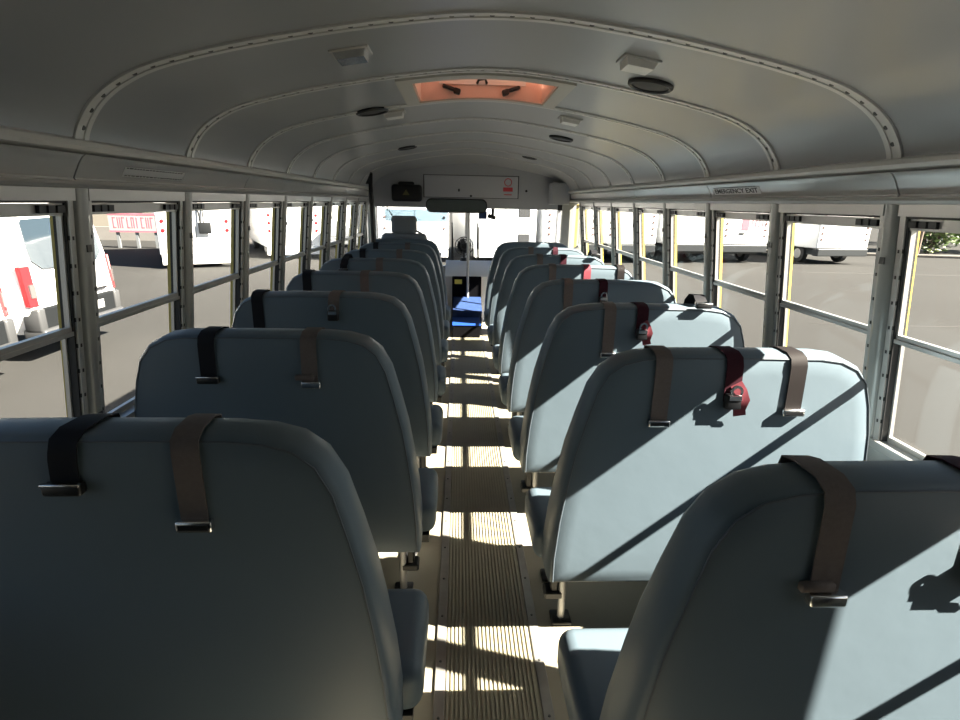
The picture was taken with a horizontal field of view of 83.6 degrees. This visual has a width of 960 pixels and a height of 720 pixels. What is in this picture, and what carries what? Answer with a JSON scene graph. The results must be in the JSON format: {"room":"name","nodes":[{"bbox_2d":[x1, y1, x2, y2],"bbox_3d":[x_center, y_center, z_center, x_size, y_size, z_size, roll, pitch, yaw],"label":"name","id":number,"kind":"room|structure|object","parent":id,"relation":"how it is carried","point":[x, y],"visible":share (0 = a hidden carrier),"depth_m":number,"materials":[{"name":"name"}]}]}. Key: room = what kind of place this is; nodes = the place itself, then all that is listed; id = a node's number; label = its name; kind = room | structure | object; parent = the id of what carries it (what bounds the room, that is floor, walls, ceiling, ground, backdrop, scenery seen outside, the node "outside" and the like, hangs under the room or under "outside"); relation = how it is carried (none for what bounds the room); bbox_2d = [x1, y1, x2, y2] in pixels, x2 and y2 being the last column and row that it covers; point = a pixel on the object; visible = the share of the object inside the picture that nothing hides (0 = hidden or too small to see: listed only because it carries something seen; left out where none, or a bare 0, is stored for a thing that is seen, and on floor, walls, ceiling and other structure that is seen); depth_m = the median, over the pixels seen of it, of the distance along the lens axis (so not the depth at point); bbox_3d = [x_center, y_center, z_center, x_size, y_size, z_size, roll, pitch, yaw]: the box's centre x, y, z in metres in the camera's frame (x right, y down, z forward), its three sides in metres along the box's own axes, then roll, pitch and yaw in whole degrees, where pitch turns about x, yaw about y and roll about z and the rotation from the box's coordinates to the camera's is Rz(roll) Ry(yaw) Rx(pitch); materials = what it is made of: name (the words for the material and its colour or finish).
{"room":"vehicle interior","nodes":[
{"label":"vehicle interior","id":0,"kind":"room"},
{"bbox_2d":[0,126,368,416],"bbox_3d":[-1.233,-0.177,3.494,0.216,2.110,7.510,0,16,-2],"label":"wall","id":1,"kind":"structure","parent":0,"point":[28,158],"depth_m":1.63,"materials":[{"name":"grey metal"}]},
{"bbox_2d":[0,186,88,416],"bbox_3d":[-1.147,-0.026,1.270,0.148,0.749,0.540,0,16,-2],"label":"window","id":2,"kind":"structure","parent":1,"relation":"in","point":[15,201],"depth_m":1.45,"materials":[{"name":"metal"}]},
{"bbox_2d":[88,189,184,416],"bbox_3d":[-1.170,-0.194,1.841,0.148,0.749,0.540,0,16,-2],"label":"window","id":3,"kind":"structure","parent":1,"relation":"in","point":[101,201],"depth_m":1.83,"materials":[{"name":"metal"}]},
{"bbox_2d":[122,167,184,180],"bbox_3d":[-1.093,-0.627,1.812,0.016,0.028,0.370,0,16,-2],"label":"decal","id":4,"kind":"object","parent":1,"relation":"attached to","point":[128,171],"visible":1,"depth_m":1.79,"materials":[{"name":"white"}]},
{"bbox_2d":[192,192,245,318],"bbox_3d":[-1.192,-0.363,2.412,0.148,0.749,0.540,0,16,-2],"label":"window","id":5,"kind":"structure","parent":1,"relation":"in","point":[235,202],"depth_m":2.52,"materials":[{"name":"metal"}]},
{"bbox_2d":[249,194,284,290],"bbox_3d":[-1.214,-0.532,2.983,0.148,0.749,0.540,0,16,-2],"label":"window","id":6,"kind":"structure","parent":1,"relation":"in","point":[256,201],"depth_m":3.14,"materials":[{"name":"metal"}]},
{"bbox_2d":[285,196,310,273],"bbox_3d":[-1.236,-0.700,3.555,0.148,0.749,0.540,0,16,-2],"label":"window","id":7,"kind":"structure","parent":1,"relation":"in","point":[292,201],"depth_m":3.71,"materials":[{"name":"metal"}]},
{"bbox_2d":[311,197,330,266],"bbox_3d":[-1.258,-0.869,4.126,0.148,0.749,0.540,0,16,-2],"label":"window","id":8,"kind":"structure","parent":1,"relation":"in","point":[318,201],"depth_m":4.30,"materials":[{"name":"metal"}]},
{"bbox_2d":[330,197,345,257],"bbox_3d":[-1.281,-1.038,4.697,0.148,0.749,0.540,0,16,-2],"label":"window","id":9,"kind":"structure","parent":1,"relation":"in","point":[337,201],"depth_m":4.87,"materials":[{"name":"metal"}]},
{"bbox_2d":[345,198,357,250],"bbox_3d":[-1.303,-1.206,5.268,0.148,0.749,0.540,0,16,-2],"label":"window","id":10,"kind":"structure","parent":1,"relation":"in","point":[351,201],"depth_m":5.45,"materials":[{"name":"metal"}]},
{"bbox_2d":[357,198,367,246],"bbox_3d":[-1.325,-1.375,5.839,0.148,0.749,0.540,0,16,-2],"label":"window","id":11,"kind":"structure","parent":1,"relation":"in","point":[362,201],"depth_m":6.02,"materials":[{"name":"metal"}]},
{"bbox_2d":[357,205,377,243],"bbox_3d":[-1.361,-1.593,6.541,0.110,0.800,0.860,0,16,-2],"label":"trim","id":12,"kind":"structure","parent":1,"relation":"attached to","point":[368,233],"depth_m":6.47,"materials":[{"name":"grey paint"}]},
{"bbox_2d":[368,164,557,209],"bbox_3d":[-0.140,-2.174,6.520,2.480,0.628,0.862,0,16,-2],"label":"wall","id":13,"kind":"structure","parent":0,"point":[533,194],"depth_m":6.14,"materials":[{"name":"metal"}]},
{"bbox_2d":[391,181,421,201],"bbox_3d":[-0.829,-1.909,6.081,0.340,0.215,0.102,0,16,-2],"label":"case","id":14,"kind":"object","parent":13,"relation":"attached to","point":[402,191],"visible":1,"depth_m":6.04,"materials":[{"name":"black plastic"}]},
{"bbox_2d":[385,207,447,221],"bbox_3d":[-0.760,-1.777,6.436,0.760,0.225,0.013,0,16,-2],"label":"visor","id":15,"kind":"object","parent":13,"relation":"hanging from","point":[421,215],"visible":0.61,"depth_m":6.44,"materials":[{"name":"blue plastic"}]},
{"bbox_2d":[426,198,486,212],"bbox_3d":[-0.262,-1.731,6.019,0.670,0.150,0.304,0,16,-2],"label":"mirror","id":16,"kind":"object","parent":13,"relation":"attached to","point":[437,205],"visible":1,"depth_m":5.87,"materials":[{"name":"black plastic"}]},
{"bbox_2d":[376,207,560,256],"bbox_3d":[-0.175,-1.163,7.194,2.540,1.950,0.140,0,16,-2],"label":"trim","id":17,"kind":"structure","parent":13,"relation":"attached to","point":[557,227],"depth_m":7.01,"materials":[{"name":"paint"}]},
{"bbox_2d":[423,174,518,198],"bbox_3d":[-0.100,-1.977,6.122,1.090,0.250,0.042,0,16,-2],"label":"panel","id":18,"kind":"object","parent":13,"relation":"attached to","point":[443,186],"visible":1,"depth_m":6.12,"materials":[{"name":"grey metal"}]},
{"bbox_2d":[0,0,959,190],"bbox_3d":[-0.002,-1.225,3.009,2.352,0.395,7.140,0,16,-2],"label":"ceiling","id":19,"kind":"structure","parent":0,"point":[759,85],"depth_m":1.52,"materials":[{"name":"grey paint"}]},
{"bbox_2d":[328,44,372,65],"bbox_3d":[-0.381,-0.901,1.587,0.115,0.044,0.096,0,16,-2],"label":"ceiling lamp","id":20,"kind":"object","parent":19,"relation":"attached to","point":[359,54],"visible":1,"depth_m":1.55,"materials":[{"name":"plastic"}]},
{"bbox_2d":[356,107,388,116],"bbox_3d":[-0.508,-1.172,2.530,0.155,0.042,0.156,-1,17,-7],"label":"ceiling speaker","id":21,"kind":"object","parent":19,"relation":"attached to","point":[372,111],"visible":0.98,"depth_m":2.51,"materials":[{"name":"black plastic"}]},
{"bbox_2d":[360,110,384,114],"bbox_3d":[-0.508,-1.171,2.530,0.130,0.010,0.130,-9,17,0],"label":"grille","id":22,"kind":"object","parent":21,"relation":"attached to","point":[362,112],"depth_m":2.53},
{"bbox_2d":[382,109,405,119],"bbox_3d":[-0.428,-1.220,2.670,0.115,0.044,0.096,0,16,-2],"label":"ceiling lamp","id":23,"kind":"object","parent":19,"relation":"attached to","point":[398,114],"visible":0.84,"depth_m":2.63,"materials":[{"name":"plastic"}]},
{"bbox_2d":[395,73,576,108],"bbox_3d":[0.015,-1.206,2.235,0.682,0.207,0.535,0,16,-2],"label":"roof hatch","id":24,"kind":"object","parent":19,"relation":"attached to","point":[548,93],"visible":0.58,"depth_m":2.42,"materials":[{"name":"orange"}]},
{"bbox_2d":[549,135,572,142],"bbox_3d":[0.517,-1.413,3.422,0.155,0.043,0.156,2,16,2],"label":"ceiling speaker","id":25,"kind":"object","parent":19,"relation":"attached to","point":[554,137],"visible":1,"depth_m":3.40,"materials":[{"name":"black plastic"}]},
{"bbox_2d":[557,115,582,126],"bbox_3d":[0.461,-1.223,2.745,0.115,0.044,0.096,0,16,-2],"label":"ceiling lamp","id":26,"kind":"object","parent":19,"relation":"attached to","point":[565,120],"visible":0.98,"depth_m":2.71,"materials":[{"name":"plastic"}]},
{"bbox_2d":[616,53,662,75],"bbox_3d":[0.482,-0.899,1.632,0.115,0.044,0.096,0,16,-2],"label":"ceiling lamp","id":27,"kind":"object","parent":19,"relation":"attached to","point":[636,64],"visible":1,"depth_m":1.60,"materials":[{"name":"plastic"}]},
{"bbox_2d":[628,77,673,93],"bbox_3d":[0.588,-0.948,1.851,0.155,0.043,0.156,2,16,2],"label":"ceiling speaker","id":28,"kind":"object","parent":19,"relation":"attached to","point":[642,84],"visible":1,"depth_m":1.83,"materials":[{"name":"black plastic"}]},
{"bbox_2d":[632,82,667,90],"bbox_3d":[0.588,-0.947,1.851,0.130,0.010,0.130,10,16,-5],"label":"grille","id":29,"kind":"object","parent":28,"relation":"attached to","point":[639,86],"depth_m":1.85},
{"bbox_2d":[378,320,647,719],"bbox_3d":[-0.045,0.443,3.750,2.520,0.080,7.660,0,16,-2],"label":"floor","id":30,"kind":"structure","parent":0,"point":[588,604],"depth_m":2.10,"materials":[{"name":"beige rubber"}]},
{"bbox_2d":[0,413,428,719],"bbox_3d":[-0.639,0.570,1.265,1.010,1.058,0.472,0,16,-2],"label":"seat","id":31,"kind":"object","parent":30,"relation":"on","point":[197,566],"visible":1,"depth_m":1.00,"materials":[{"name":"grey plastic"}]},
{"bbox_2d":[387,589,428,709],"bbox_3d":[-0.601,0.747,1.401,0.920,0.133,0.315,0,16,-2],"label":"cushion","id":32,"kind":"object","parent":31,"relation":"on","point":[410,607],"depth_m":1.37,"materials":[{"name":"grey leather"}]},
{"bbox_2d":[134,326,437,588],"bbox_3d":[-0.666,0.364,1.961,1.010,1.058,0.472,0,16,-2],"label":"seat","id":33,"kind":"object","parent":30,"relation":"on","point":[341,386],"visible":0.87,"depth_m":1.67,"materials":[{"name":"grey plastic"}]},
{"bbox_2d":[418,468,437,531],"bbox_3d":[-0.628,0.541,2.097,0.920,0.133,0.315,0,16,-2],"label":"cushion","id":34,"kind":"object","parent":33,"relation":"on","point":[428,476],"depth_m":2.02,"materials":[{"name":"grey leather"}]},
{"bbox_2d":[232,289,442,467],"bbox_3d":[-0.693,0.160,2.654,1.010,1.058,0.479,0,16,-2],"label":"seat","id":35,"kind":"object","parent":30,"relation":"on","point":[384,318],"visible":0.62,"depth_m":2.35,"materials":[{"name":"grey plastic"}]},
{"bbox_2d":[430,404,442,446],"bbox_3d":[-0.655,0.336,2.793,0.920,0.133,0.315,0,16,-2],"label":"cushion","id":36,"kind":"object","parent":35,"relation":"on","point":[436,410],"depth_m":2.69,"materials":[{"name":"grey leather"}]},
{"bbox_2d":[286,269,445,403],"bbox_3d":[-0.721,-0.047,3.354,1.010,1.058,0.472,0,16,-2],"label":"seat","id":37,"kind":"object","parent":30,"relation":"on","point":[406,289],"visible":0.34,"depth_m":3.04,"materials":[{"name":"grey leather"}]},
{"bbox_2d":[437,365,445,395],"bbox_3d":[-0.682,0.130,3.490,0.920,0.133,0.315,0,16,-2],"label":"cushion","id":38,"kind":"object","parent":37,"relation":"on","point":[441,371],"depth_m":3.38,"materials":[{"name":"grey leather"}]},
{"bbox_2d":[366,172,375,242],"bbox_3d":[-1.127,-1.067,5.630,0.081,1.715,0.050,0,16,-2],"label":"stanchion","id":39,"kind":"object","parent":30,"relation":"on","point":[369,181],"visible":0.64,"depth_m":5.47,"materials":[{"name":"black metal"}]},
{"bbox_2d":[319,254,447,365],"bbox_3d":[-0.748,-0.262,4.047,1.010,1.078,0.472,0,16,-2],"label":"seat","id":40,"kind":"object","parent":30,"relation":"on","point":[416,270],"visible":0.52,"depth_m":3.73,"materials":[{"name":"grey leather"}]},
{"bbox_2d":[441,339,447,362],"bbox_3d":[-0.710,-0.075,4.186,0.920,0.133,0.315,0,16,-2],"label":"cushion","id":41,"kind":"object","parent":40,"relation":"on","point":[444,343],"depth_m":4.07,"materials":[{"name":"grey leather"}]},
{"bbox_2d":[342,248,449,339],"bbox_3d":[-0.775,-0.458,4.746,1.010,1.058,0.472,0,16,-2],"label":"seat","id":42,"kind":"object","parent":30,"relation":"on","point":[423,258],"visible":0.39,"depth_m":4.43,"materials":[{"name":"grey leather"}]},
{"bbox_2d":[444,320,449,338],"bbox_3d":[-0.737,-0.281,4.882,0.920,0.133,0.315,0,16,-2],"label":"cushion","id":43,"kind":"object","parent":42,"relation":"on","point":[446,323],"depth_m":4.77,"materials":[{"name":"grey leather"}]},
{"bbox_2d":[382,216,426,239],"bbox_3d":[-0.853,-1.026,6.269,0.500,1.285,0.560,0,16,-2],"label":"chair","id":44,"kind":"object","parent":30,"relation":"on","point":[402,227],"visible":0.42,"depth_m":5.87,"materials":[{"name":"grey fabric"}]},
{"bbox_2d":[359,242,450,320],"bbox_3d":[-0.802,-0.663,5.443,1.010,1.058,0.472,0,16,-2],"label":"seat","id":45,"kind":"object","parent":30,"relation":"on","point":[427,249],"visible":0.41,"depth_m":5.13,"materials":[{"name":"grey leather"}]},
{"bbox_2d":[370,238,446,304],"bbox_3d":[-0.814,-0.800,5.915,0.906,1.053,0.178,0,16,-2],"label":"barrier","id":46,"kind":"object","parent":30,"relation":"on","point":[432,244],"visible":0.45,"depth_m":5.71,"materials":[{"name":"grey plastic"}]},
{"bbox_2d":[433,337,454,719],"bbox_3d":[-0.178,0.603,3.035,0.033,0.011,6.010,0,16,-2],"label":"trim","id":47,"kind":"structure","parent":30,"relation":"on","point":[440,665],"depth_m":2.12,"materials":[{"name":"grey metal"}]},
{"bbox_2d":[452,317,480,337],"bbox_3d":[-0.159,-0.374,6.115,0.315,0.147,0.416,0,16,-2],"label":"box","id":48,"kind":"object","parent":30,"relation":"on","point":[467,327],"visible":1,"depth_m":5.93,"materials":[{"name":"black"}]},
{"bbox_2d":[453,297,481,328],"bbox_3d":[-0.155,-0.574,6.497,0.340,0.315,0.410,0,16,-2],"label":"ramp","id":49,"kind":"object","parent":30,"relation":"on","point":[462,306],"visible":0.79,"depth_m":6.37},
{"bbox_2d":[466,213,469,296],"bbox_3d":[-0.148,-1.152,6.540,0.032,1.400,0.030,0,16,-2],"label":"pole","id":50,"kind":"object","parent":30,"relation":"on","point":[468,214],"visible":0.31,"depth_m":6.49,"materials":[{"name":"silver metal"}]},
{"bbox_2d":[445,260,491,320],"bbox_3d":[-0.136,-0.902,6.932,0.620,0.700,0.572,0,16,-2],"label":"engine cover","id":51,"kind":"object","parent":30,"relation":"on","point":[455,270],"visible":0.48,"depth_m":6.69,"materials":[{"name":"black metal"}]},
{"bbox_2d":[455,237,472,260],"bbox_3d":[-0.208,-1.447,6.970,0.242,0.311,0.105,0,16,-2],"label":"fan","id":52,"kind":"object","parent":51,"relation":"on","point":[463,245],"visible":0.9,"depth_m":6.92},
{"bbox_2d":[444,337,543,719],"bbox_3d":[-0.017,0.606,3.042,0.290,0.008,6.010,0,16,-2],"label":"mat","id":53,"kind":"object","parent":30,"relation":"on","point":[490,671],"visible":1,"depth_m":2.13,"materials":[{"name":"rubber"}]},
{"bbox_2d":[482,338,554,719],"bbox_3d":[0.144,0.605,3.048,0.033,0.011,6.010,0,16,-2],"label":"trim","id":54,"kind":"structure","parent":30,"relation":"on","point":[544,690],"depth_m":2.13,"materials":[{"name":"grey metal"}]},
{"bbox_2d":[485,242,567,309],"bbox_3d":[0.540,-0.772,5.923,0.968,1.045,0.178,0,16,-2],"label":"barrier","id":55,"kind":"object","parent":30,"relation":"on","point":[503,247],"visible":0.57,"depth_m":5.72,"materials":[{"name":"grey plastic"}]},
{"bbox_2d":[484,247,583,345],"bbox_3d":[0.574,-0.604,5.346,1.048,1.050,0.472,0,16,-2],"label":"seat","id":56,"kind":"object","parent":30,"relation":"on","point":[509,254],"visible":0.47,"depth_m":5.03,"materials":[{"name":"grey leather"}]},
{"bbox_2d":[487,250,604,373],"bbox_3d":[0.601,-0.418,4.644,1.048,1.090,0.472,0,16,-2],"label":"seat","id":57,"kind":"object","parent":30,"relation":"on","point":[517,264],"visible":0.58,"depth_m":4.33,"materials":[{"name":"grey leather"}]},
{"bbox_2d":[487,324,492,343],"bbox_3d":[0.554,-0.226,4.781,0.968,0.133,0.315,0,16,-2],"label":"cushion","id":58,"kind":"object","parent":57,"relation":"on","point":[490,328],"depth_m":4.65,"materials":[{"name":"grey leather"}]},
{"bbox_2d":[492,264,633,374],"bbox_3d":[0.628,-0.193,3.954,1.048,1.050,0.472,0,16,-2],"label":"seat","id":59,"kind":"object","parent":30,"relation":"on","point":[530,277],"visible":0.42,"depth_m":3.64,"materials":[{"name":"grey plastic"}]},
{"bbox_2d":[492,344,499,369],"bbox_3d":[0.581,-0.021,4.085,0.968,0.133,0.315,0,16,-2],"label":"cushion","id":60,"kind":"object","parent":59,"relation":"on","point":[495,350],"depth_m":3.96,"materials":[{"name":"grey leather"}]},
{"bbox_2d":[498,278,675,425],"bbox_3d":[0.655,0.013,3.255,1.048,1.050,0.479,0,16,-2],"label":"seat","id":61,"kind":"object","parent":30,"relation":"on","point":[547,299],"visible":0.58,"depth_m":2.95,"materials":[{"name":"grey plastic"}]},
{"bbox_2d":[498,373,508,405],"bbox_3d":[0.608,0.185,3.389,0.968,0.133,0.315,0,16,-2],"label":"cushion","id":62,"kind":"object","parent":61,"relation":"on","point":[503,378],"depth_m":3.28,"materials":[{"name":"grey leather"}]},
{"bbox_2d":[508,294,744,492],"bbox_3d":[0.683,0.200,2.553,1.048,1.090,0.481,0,16,-2],"label":"seat","id":63,"kind":"object","parent":30,"relation":"on","point":[580,337],"visible":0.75,"depth_m":2.26,"materials":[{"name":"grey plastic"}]},
{"bbox_2d":[508,416,522,460],"bbox_3d":[0.635,0.390,2.694,0.968,0.133,0.315,0,16,-2],"label":"cushion","id":64,"kind":"object","parent":63,"relation":"on","point":[515,423],"depth_m":2.61,"materials":[{"name":"grey leather"}]},
{"bbox_2d":[525,345,869,624],"bbox_3d":[0.709,0.424,1.863,1.048,1.050,0.481,0,16,-2],"label":"seat","id":65,"kind":"object","parent":30,"relation":"on","point":[651,427],"visible":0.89,"depth_m":1.59,"materials":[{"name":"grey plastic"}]},
{"bbox_2d":[525,487,551,556],"bbox_3d":[0.662,0.596,1.998,0.968,0.133,0.315,0,16,-2],"label":"cushion","id":66,"kind":"object","parent":65,"relation":"on","point":[536,498],"depth_m":1.93,"materials":[{"name":"grey leather"}]},
{"bbox_2d":[557,455,959,719],"bbox_3d":[0.737,0.629,1.167,1.048,1.050,0.481,0,16,-2],"label":"seat","id":67,"kind":"object","parent":30,"relation":"on","point":[796,587],"visible":1,"depth_m":0.88,"materials":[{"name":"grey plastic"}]},
{"bbox_2d":[557,628,628,719],"bbox_3d":[0.690,0.801,1.302,0.968,0.133,0.315,0,16,-2],"label":"cushion","id":68,"kind":"object","parent":67,"relation":"on","point":[587,658],"depth_m":1.29,"materials":[{"name":"grey leather"}]},
{"bbox_2d":[572,203,579,249],"bbox_3d":[1.097,-1.018,6.785,0.110,1.950,0.900,0,16,-2],"label":"wall","id":69,"kind":"structure","parent":0,"point":[575,203],"depth_m":6.19,"materials":[{"name":"grey paint"}]},
{"bbox_2d":[559,202,574,247],"bbox_3d":[0.992,-1.169,6.319,0.140,1.600,0.100,0,16,-2],"label":"trim","id":70,"kind":"structure","parent":69,"relation":"attached to","point":[567,213],"depth_m":6.16,"materials":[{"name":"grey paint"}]},
{"bbox_2d":[568,152,959,460],"bbox_3d":[1.173,-0.131,3.497,0.216,2.110,7.310,0,16,-2],"label":"wall","id":71,"kind":"structure","parent":0,"point":[932,179],"depth_m":1.83,"materials":[{"name":"white metal"}]},
{"bbox_2d":[548,183,569,210],"bbox_3d":[0.896,-1.857,6.109,0.200,0.295,0.305,0,16,-2],"label":"control box","id":72,"kind":"object","parent":71,"relation":"attached to","point":[559,195],"visible":0.9,"depth_m":5.97,"materials":[{"name":"paint"}]},
{"bbox_2d":[573,204,587,250],"bbox_3d":[1.058,-0.810,6.094,0.102,1.840,0.480,0,16,-2],"label":"door","id":73,"kind":"structure","parent":71,"relation":"in","point":[578,246],"depth_m":6.07,"materials":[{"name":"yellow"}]},
{"bbox_2d":[580,202,593,254],"bbox_3d":[1.108,-1.188,5.367,0.148,0.749,0.540,0,16,-2],"label":"window","id":74,"kind":"structure","parent":71,"relation":"in","point":[583,205],"depth_m":5.54,"materials":[{"name":"metal"}]},
{"bbox_2d":[594,203,610,259],"bbox_3d":[1.131,-1.020,4.796,0.148,0.749,0.540,0,16,-2],"label":"window","id":75,"kind":"structure","parent":71,"relation":"in","point":[599,207],"depth_m":4.96,"materials":[{"name":"metal"}]},
{"bbox_2d":[612,203,632,264],"bbox_3d":[1.153,-0.851,4.225,0.148,0.749,0.540,0,16,-2],"label":"window","id":76,"kind":"structure","parent":71,"relation":"in","point":[617,207],"depth_m":4.38,"materials":[{"name":"metal"}]},
{"bbox_2d":[635,203,662,279],"bbox_3d":[1.175,-0.683,3.654,0.148,0.749,0.540,0,16,-2],"label":"window","id":77,"kind":"structure","parent":71,"relation":"in","point":[646,208],"depth_m":3.81,"materials":[{"name":"metal"}]},
{"bbox_2d":[666,203,705,295],"bbox_3d":[1.197,-0.514,3.082,0.148,0.749,0.540,0,16,-2],"label":"window","id":78,"kind":"structure","parent":71,"relation":"in","point":[673,209],"depth_m":3.21,"materials":[{"name":"metal"}]},
{"bbox_2d":[713,186,760,194],"bbox_3d":[1.153,-0.766,2.427,0.019,0.031,0.420,0,16,-2],"label":"decal","id":79,"kind":"object","parent":71,"relation":"attached to","point":[750,189],"visible":1,"depth_m":2.40,"materials":[{"name":"white"}]},
{"bbox_2d":[709,203,770,347],"bbox_3d":[1.220,-0.345,2.511,0.148,0.749,0.540,0,16,-2],"label":"window","id":80,"kind":"structure","parent":71,"relation":"in","point":[755,212],"depth_m":2.55,"materials":[{"name":"metal"}]},
{"bbox_2d":[772,204,884,378],"bbox_3d":[1.242,-0.177,1.940,0.148,0.749,0.540,0,16,-2],"label":"window","id":81,"kind":"structure","parent":71,"relation":"in","point":[861,215],"depth_m":1.91,"materials":[{"name":"metal"}]},
{"bbox_2d":[869,205,959,459],"bbox_3d":[1.264,-0.008,1.369,0.148,0.749,0.540,0,16,-2],"label":"window","id":82,"kind":"structure","parent":71,"relation":"in","point":[912,222],"depth_m":1.57,"materials":[{"name":"metal"}]},
{"label":"outside","id":83,"kind":"structure","parent":0,"visible":0},
{"bbox_2d":[0,213,959,456],"bbox_3d":[-1.244,-7.317,34.310,300.000,0.300,230.000,0,16,-2],"label":"ground","id":84,"kind":"structure","parent":83,"point":[927,419],"depth_m":12.21,"materials":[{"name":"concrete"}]},
{"bbox_2d":[0,286,18,346],"bbox_3d":[-9.297,-0.692,6.341,5.708,2.490,2.070,0,16,-2],"label":"van","id":85,"kind":"object","parent":84,"relation":"on","point":[8,335],"visible":0.65,"depth_m":7.42,"materials":[{"name":"white paint"}]},
{"bbox_2d":[0,286,8,316],"bbox_3d":[-6.637,-0.905,7.399,0.167,0.600,0.120,0,16,-2],"label":"tail light","id":86,"kind":"object","parent":85,"relation":"attached to","point":[3,306],"depth_m":7.41,"materials":[{"name":"red plastic"}]},
{"bbox_2d":[0,216,122,338],"bbox_3d":[-9.494,-1.429,8.829,5.708,2.490,2.070,0,16,-2],"label":"van","id":87,"kind":"object","parent":84,"relation":"on","point":[27,277],"visible":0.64,"depth_m":8.15,"materials":[{"name":"white paint"}]},
{"bbox_2d":[14,266,38,307],"bbox_3d":[-6.761,-1.090,8.018,0.167,0.600,0.120,0,16,-2],"label":"tail light","id":88,"kind":"object","parent":87,"relation":"attached to","point":[26,289],"depth_m":8.00,"materials":[{"name":"red plastic"}]},
{"bbox_2d":[104,254,114,287],"bbox_3d":[-6.834,-1.642,9.887,0.167,0.600,0.120,0,16,-2],"label":"tail light","id":89,"kind":"object","parent":87,"relation":"attached to","point":[109,272],"depth_m":9.84,"materials":[{"name":"red"}]},
{"bbox_2d":[92,212,150,226],"bbox_3d":[-33.177,-14.673,45.503,47.600,6.300,10.600,0,16,-2],"label":"warehouse","id":90,"kind":"structure","parent":84,"relation":"on","point":[98,219],"depth_m":41.56,"materials":[{"name":"concrete"}]},
{"bbox_2d":[107,212,158,247],"bbox_3d":[-16.989,-6.484,26.814,2.750,1.750,0.190,-1,17,-6],"label":"banner sign","id":91,"kind":"object","parent":84,"relation":"on","point":[121,222],"visible":0.81,"depth_m":26.62,"materials":[{"name":"white"}]},
{"bbox_2d":[94,226,251,241],"bbox_3d":[-25.146,-7.486,31.452,32.000,0.750,0.400,0,16,-2],"label":"wall","id":92,"kind":"structure","parent":84,"relation":"on","point":[103,232],"depth_m":31.47,"materials":[{"name":"concrete"}]},
{"bbox_2d":[154,202,230,264],"bbox_3d":[-11.945,-5.746,22.246,2.500,3.098,6.660,-8,19,-28],"label":"bus","id":93,"kind":"object","parent":84,"relation":"on","point":[211,228],"visible":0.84,"depth_m":19.87,"materials":[{"name":"white paint"}]},
{"bbox_2d":[198,222,211,233],"bbox_3d":[-10.078,-4.833,19.662,0.420,0.400,0.060,-8,19,-28],"label":"mirror","id":94,"kind":"object","parent":93,"relation":"attached to","point":[204,227],"depth_m":19.64,"materials":[{"name":"black mirror"}]},
{"bbox_2d":[249,207,320,255],"bbox_3d":[-9.754,-6.862,26.179,2.400,3.098,6.600,-8,19,-28],"label":"bus","id":95,"kind":"object","parent":84,"relation":"on","point":[260,219],"visible":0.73,"depth_m":23.71,"materials":[{"name":"white paint"}]},
{"bbox_2d":[319,205,357,244],"bbox_3d":[-8.986,-8.609,32.163,2.400,3.098,6.600,-8,19,-28],"label":"bus","id":96,"kind":"object","parent":84,"relation":"on","point":[334,208],"visible":0.15,"depth_m":29.39,"materials":[{"name":"white paint"}]},
{"bbox_2d":[379,207,448,258],"bbox_3d":[-3.305,-6.729,25.446,2.850,3.498,7.100,-2,17,-10],"label":"bus","id":97,"kind":"object","parent":84,"relation":"on","point":[437,232],"visible":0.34,"depth_m":22.41,"materials":[{"name":"white paint"}]},
{"bbox_2d":[452,209,536,259],"bbox_3d":[0.475,-6.832,26.046,2.750,3.498,7.100,-2,17,-10],"label":"bus","id":98,"kind":"object","parent":84,"relation":"on","point":[509,225],"visible":0.36,"depth_m":22.91,"materials":[{"name":"white paint"}]},
{"bbox_2d":[535,210,593,249],"bbox_3d":[3.430,-6.951,26.290,2.400,3.698,6.600,-2,17,-10],"label":"box truck","id":99,"kind":"object","parent":84,"relation":"on","point":[546,219],"visible":0.19,"depth_m":23.37,"materials":[{"name":"white paint"}]},
{"bbox_2d":[602,211,657,259],"bbox_3d":[6.213,-7.044,26.789,2.400,3.698,6.600,-2,17,-10],"label":"box truck","id":100,"kind":"object","parent":84,"relation":"on","point":[651,220],"visible":0.3,"depth_m":23.91,"materials":[{"name":"white paint"}]},
{"bbox_2d":[649,210,704,259],"bbox_3d":[8.995,-7.137,27.287,2.400,3.698,6.600,-2,17,-10],"label":"box truck","id":101,"kind":"object","parent":84,"relation":"on","point":[690,230],"visible":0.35,"depth_m":24.48,"materials":[{"name":"white paint"}]},
{"bbox_2d":[702,212,769,259],"bbox_3d":[11.778,-7.230,27.785,2.400,3.698,6.600,-2,17,-10],"label":"box truck","id":102,"kind":"object","parent":84,"relation":"on","point":[741,238],"visible":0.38,"depth_m":24.93,"materials":[{"name":"white paint"}]},
{"bbox_2d":[766,214,873,261],"bbox_3d":[16.521,-7.203,28.007,2.800,3.698,6.600,-2,17,-10],"label":"box truck","id":103,"kind":"object","parent":84,"relation":"on","point":[836,242],"visible":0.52,"depth_m":25.26,"materials":[{"name":"white paint"}]},
{"bbox_2d":[765,249,959,258],"bbox_3d":[36.562,-5.147,28.617,55.000,0.160,0.402,4,17,9],"label":"kerb","id":104,"kind":"object","parent":84,"relation":"on","point":[868,254],"depth_m":30.22,"materials":[{"name":"concrete"}]},
{"bbox_2d":[804,272,959,326],"bbox_3d":[23.451,-1.901,17.002,31.387,0.004,10.654,1,16,1],"label":"road marking","id":105,"kind":"object","parent":84,"relation":"on","point":[804,272],"visible":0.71,"depth_m":12.37,"materials":[{"name":"grey paint"}]},
{"bbox_2d":[920,219,959,252],"bbox_3d":[28.405,-9.431,33.254,4.882,5.626,4.956,0,16,-2],"label":"bush","id":106,"kind":"object","parent":84,"relation":"on","point":[930,236],"visible":0.13,"depth_m":33.31,"materials":[{"name":"green plant"}]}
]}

